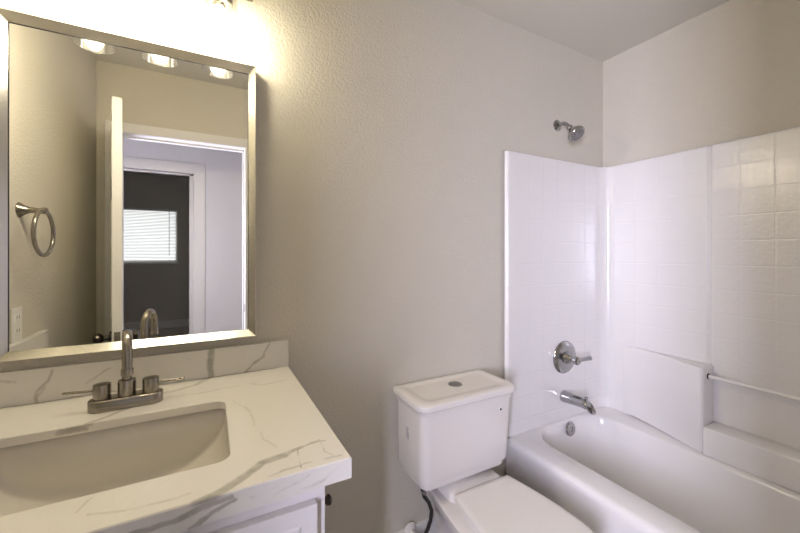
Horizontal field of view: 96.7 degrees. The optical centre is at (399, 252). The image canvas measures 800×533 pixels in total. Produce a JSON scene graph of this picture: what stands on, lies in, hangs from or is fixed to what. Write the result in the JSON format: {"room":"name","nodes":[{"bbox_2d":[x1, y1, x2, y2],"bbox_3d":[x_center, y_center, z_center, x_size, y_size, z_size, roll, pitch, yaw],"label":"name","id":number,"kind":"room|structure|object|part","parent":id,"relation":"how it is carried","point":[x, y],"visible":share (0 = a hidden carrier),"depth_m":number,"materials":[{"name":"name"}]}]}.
{"room":"bathroom","nodes":[
{"label":"bathroom","id":0,"kind":"room"},
{"bbox_2d":[0,0,602,532],"bbox_3d":[0.015,0.086,1.538,2.856,2.440,0.100,0,0,-28],"label":"wall","id":1,"kind":"structure","parent":0,"point":[385,129],"depth_m":1.43,"materials":[{"name":"beige paint"}]},
{"bbox_2d":[0,8,255,361],"bbox_3d":[-0.756,-0.169,1.048,0.614,0.894,0.034,0,0,-28],"label":"wall mirror","id":2,"kind":"object","parent":1,"relation":"attached to","point":[128,165],"visible":1,"depth_m":1.03,"materials":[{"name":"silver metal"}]},
{"bbox_2d":[0,339,288,407],"bbox_3d":[-0.751,0.353,1.061,0.810,0.090,0.020,0,0,-28],"label":"backsplash","id":3,"kind":"structure","parent":1,"relation":"attached to","point":[18,387],"depth_m":1.04,"materials":[{"name":"stone"}]},
{"bbox_2d":[46,0,252,45],"bbox_3d":[-0.701,-0.783,1.014,0.540,0.322,0.150,0,0,-28],"label":"vanity light","id":4,"kind":"object","parent":1,"relation":"attached to","point":[153,10],"visible":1,"depth_m":1.05,"materials":[{"name":"white glass"}]},
{"bbox_3d":[-0.690,-0.717,0.992,0.102,0.190,0.102,0,0,-28],"label":"lamp shade","id":5,"kind":"part","parent":4,"relation":"part of","materials":[{"name":"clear glass"}]},
{"bbox_3d":[-0.690,-0.693,0.992,0.049,0.081,0.049,0,0,-28],"label":"bulb","id":6,"kind":"part","parent":4,"relation":"part of","materials":[{"name":"white glass"}]},
{"bbox_2d":[205,0,232,11],"bbox_3d":[-0.544,-0.784,1.070,0.074,0.104,0.074,0,0,-28],"label":"socket","id":7,"kind":"object","parent":4,"relation":"attached to","point":[220,5],"depth_m":1.06,"materials":[{"name":"silver metal"}]},
{"bbox_3d":[-0.544,-0.693,1.070,0.049,0.081,0.049,0,0,-28],"label":"bulb","id":8,"kind":"part","parent":4,"relation":"part of","materials":[{"name":"white glass"}]},
{"bbox_3d":[-0.544,-0.717,1.070,0.102,0.190,0.102,0,0,-28],"label":"lamp shade","id":9,"kind":"part","parent":4,"relation":"part of","materials":[{"name":"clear glass"}]},
{"bbox_2d":[403,522,415,532],"bbox_3d":[0.062,1.153,1.449,0.070,0.060,0.074,0,0,-28],"label":"shutoff valve","id":10,"kind":"object","parent":1,"relation":"attached to","point":[410,527],"visible":1,"depth_m":1.47,"materials":[{"name":"white plastic"}]},
{"bbox_2d":[394,516,436,532],"bbox_3d":[0.035,1.227,1.485,1.062,0.158,0.014,0,0,-28],"label":"baseboard","id":11,"kind":"structure","parent":1,"relation":"attached to","point":[421,526],"depth_m":1.51,"materials":[{"name":"white paint"}]},
{"bbox_2d":[553,120,584,141],"bbox_3d":[0.887,-0.646,1.862,0.086,0.141,0.152,0,0,-28],"label":"shower fixture","id":12,"kind":"object","parent":1,"relation":"attached to","point":[575,133],"visible":1,"depth_m":1.83,"materials":[{"name":"silver metal"}]},
{"bbox_3d":[0.874,-0.671,1.887,0.019,0.051,0.076,0,0,-28],"label":"shower arm","id":13,"kind":"part","parent":12,"relation":"part of","materials":[{"name":"silver metal"}]},
{"bbox_2d":[454,0,729,61],"bbox_3d":[-0.074,-1.184,0.102,4.366,0.100,2.550,0,0,-28],"label":"ceiling","id":14,"kind":"structure","parent":0,"point":[601,30],"depth_m":1.73,"materials":[{"name":"beige paint"}]},
{"bbox_2d":[603,0,799,166],"bbox_3d":[1.616,0.086,1.465,0.100,2.440,1.540,0,0,-28],"label":"wall","id":15,"kind":"structure","parent":0,"point":[730,71],"depth_m":1.68,"materials":[{"name":"beige paint"}]},
{"bbox_3d":[0.808,1.356,-1.547,4.366,0.100,6.290,0,0,-28],"label":"floor","id":16,"kind":"structure","parent":0,"visible":0},
{"bbox_2d":[178,486,331,532],"bbox_3d":[-0.609,0.872,0.764,0.823,0.868,0.674,0,0,-28],"label":"vanity cabinet","id":17,"kind":"object","parent":16,"relation":"on","point":[304,512],"visible":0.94,"depth_m":0.63,"materials":[{"name":"white paint"}]},
{"bbox_2d":[0,366,351,532],"bbox_3d":[-0.612,0.418,0.780,0.831,0.040,0.644,0,0,-28],"label":"countertop","id":18,"kind":"structure","parent":17,"relation":"on","point":[281,446],"depth_m":0.69,"materials":[{"name":"stone"}]},
{"bbox_2d":[0,409,229,516],"bbox_3d":[-0.598,0.497,0.717,0.476,0.158,0.338,0,0,-28],"label":"sink basin","id":19,"kind":"object","parent":18,"relation":"in","point":[37,474],"visible":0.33,"depth_m":0.84,"materials":[{"name":"beige ceramic"}]},
{"bbox_2d":[62,329,184,413],"bbox_3d":[-0.690,0.295,0.887,0.259,0.205,0.140,0,0,-28],"label":"sink faucet","id":20,"kind":"object","parent":18,"relation":"on","point":[127,396],"visible":1,"depth_m":0.90,"materials":[{"name":"silver metal"}]},
{"bbox_3d":[-0.799,0.348,0.885,0.064,0.007,0.006,0,0,-19],"label":"lever","id":21,"kind":"part","parent":20,"relation":"part of","materials":[{"name":"silver metal"}]},
{"bbox_3d":[-0.756,0.352,0.902,0.037,0.036,0.037,0,0,-28],"label":"handle","id":22,"kind":"part","parent":20,"relation":"part of","materials":[{"name":"silver metal"}]},
{"bbox_3d":[-0.711,0.384,0.926,0.158,0.028,0.052,0,0,-28],"label":"plate","id":23,"kind":"part","parent":20,"relation":"part of","materials":[{"name":"silver metal"}]},
{"bbox_3d":[-0.679,0.268,0.886,0.021,0.151,0.124,0,0,-38],"label":"spout","id":24,"kind":"part","parent":20,"relation":"part of","materials":[{"name":"silver metal"}]},
{"bbox_3d":[-0.666,0.352,0.951,0.037,0.036,0.037,0,0,-28],"label":"handle","id":25,"kind":"part","parent":20,"relation":"part of","materials":[{"name":"silver metal"}]},
{"bbox_3d":[-0.624,0.348,0.972,0.063,0.007,0.006,0,0,-26],"label":"lever","id":26,"kind":"part","parent":20,"relation":"part of","materials":[{"name":"silver metal"}]},
{"bbox_3d":[-0.317,0.833,0.579,0.365,0.737,0.018,0,0,-28],"label":"cabinet door","id":27,"kind":"part","parent":17,"relation":"part of","materials":[{"name":"white paint"}]},
{"bbox_3d":[-0.312,0.833,0.569,0.305,0.677,0.005,0,0,-28],"label":"raised panel","id":28,"kind":"part","parent":17,"relation":"part of","materials":[{"name":"white paint"}]},
{"bbox_2d":[393,369,593,532],"bbox_3d":[0.343,0.923,1.238,0.469,0.765,0.731,0,0,-28],"label":"toilet","id":29,"kind":"object","parent":16,"relation":"on","point":[453,429],"visible":1,"depth_m":1.32,"materials":[{"name":"white ceramic"}]},
{"bbox_2d":[420,489,432,532],"bbox_3d":[0.102,1.006,1.404,0.042,0.280,0.094,0,0,24],"label":"supply hose","id":30,"kind":"object","parent":29,"relation":"attached to","point":[423,492],"visible":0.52,"depth_m":1.42,"materials":[{"name":"black rubber"}]},
{"bbox_3d":[0.227,0.728,1.455,0.436,0.276,0.212,0,0,-28],"label":"tank","id":31,"kind":"part","parent":29,"relation":"part of","materials":[{"name":"white ceramic"}]},
{"bbox_3d":[0.228,0.566,1.454,0.469,0.046,0.242,0,0,-28],"label":"tank lid","id":32,"kind":"part","parent":29,"relation":"part of","materials":[{"name":"white ceramic"}]},
{"bbox_3d":[0.356,1.108,1.228,0.364,0.396,0.674,0,0,-28],"label":"bowl","id":33,"kind":"part","parent":29,"relation":"part of","materials":[{"name":"white ceramic"}]},
{"bbox_3d":[0.416,0.899,1.128,0.320,0.018,0.461,0,0,-28],"label":"seat","id":34,"kind":"part","parent":29,"relation":"part of","materials":[{"name":"white plastic"}]},
{"bbox_3d":[0.416,0.877,1.128,0.326,0.022,0.467,0,0,-28],"label":"seat lid","id":35,"kind":"part","parent":29,"relation":"part of","materials":[{"name":"white plastic"}]},
{"bbox_2d":[506,407,799,532],"bbox_3d":[1.187,1.100,1.305,0.796,0.412,1.410,0,0,-28],"label":"bathtub","id":36,"kind":"object","parent":16,"relation":"on","point":[614,471],"visible":0.91,"depth_m":1.55,"materials":[{"name":"white ceramic"}]},
{"bbox_3d":[0.899,0.932,1.874,0.072,0.072,0.019,0,0,-28],"label":"overflow plate","id":37,"kind":"part","parent":36,"relation":"part of","materials":[{"name":"silver metal"}]},
{"bbox_2d":[505,126,799,493],"bbox_3d":[1.189,0.199,1.305,0.799,1.390,1.413,0,0,-28],"label":"tub surround","id":38,"kind":"object","parent":36,"relation":"on","point":[677,274],"visible":1,"depth_m":1.74,"materials":[{"name":"white plastic"}]},
{"bbox_2d":[553,341,591,373],"bbox_3d":[0.906,0.562,1.868,0.180,0.174,0.099,0,0,-28],"label":"shower valve","id":39,"kind":"object","parent":38,"relation":"attached to","point":[564,357],"visible":1,"depth_m":1.88,"materials":[{"name":"silver metal"}]},
{"bbox_3d":[0.959,0.561,1.860,0.093,0.030,0.028,0,0,-22],"label":"lever","id":40,"kind":"part","parent":39,"relation":"part of","materials":[{"name":"silver metal"}]},
{"bbox_2d":[560,390,595,414],"bbox_3d":[0.917,0.764,1.830,0.062,0.073,0.176,0,0,-28],"label":"tub spout","id":41,"kind":"object","parent":38,"relation":"attached to","point":[565,396],"visible":1,"depth_m":1.81,"materials":[{"name":"silver metal"}]}
]}

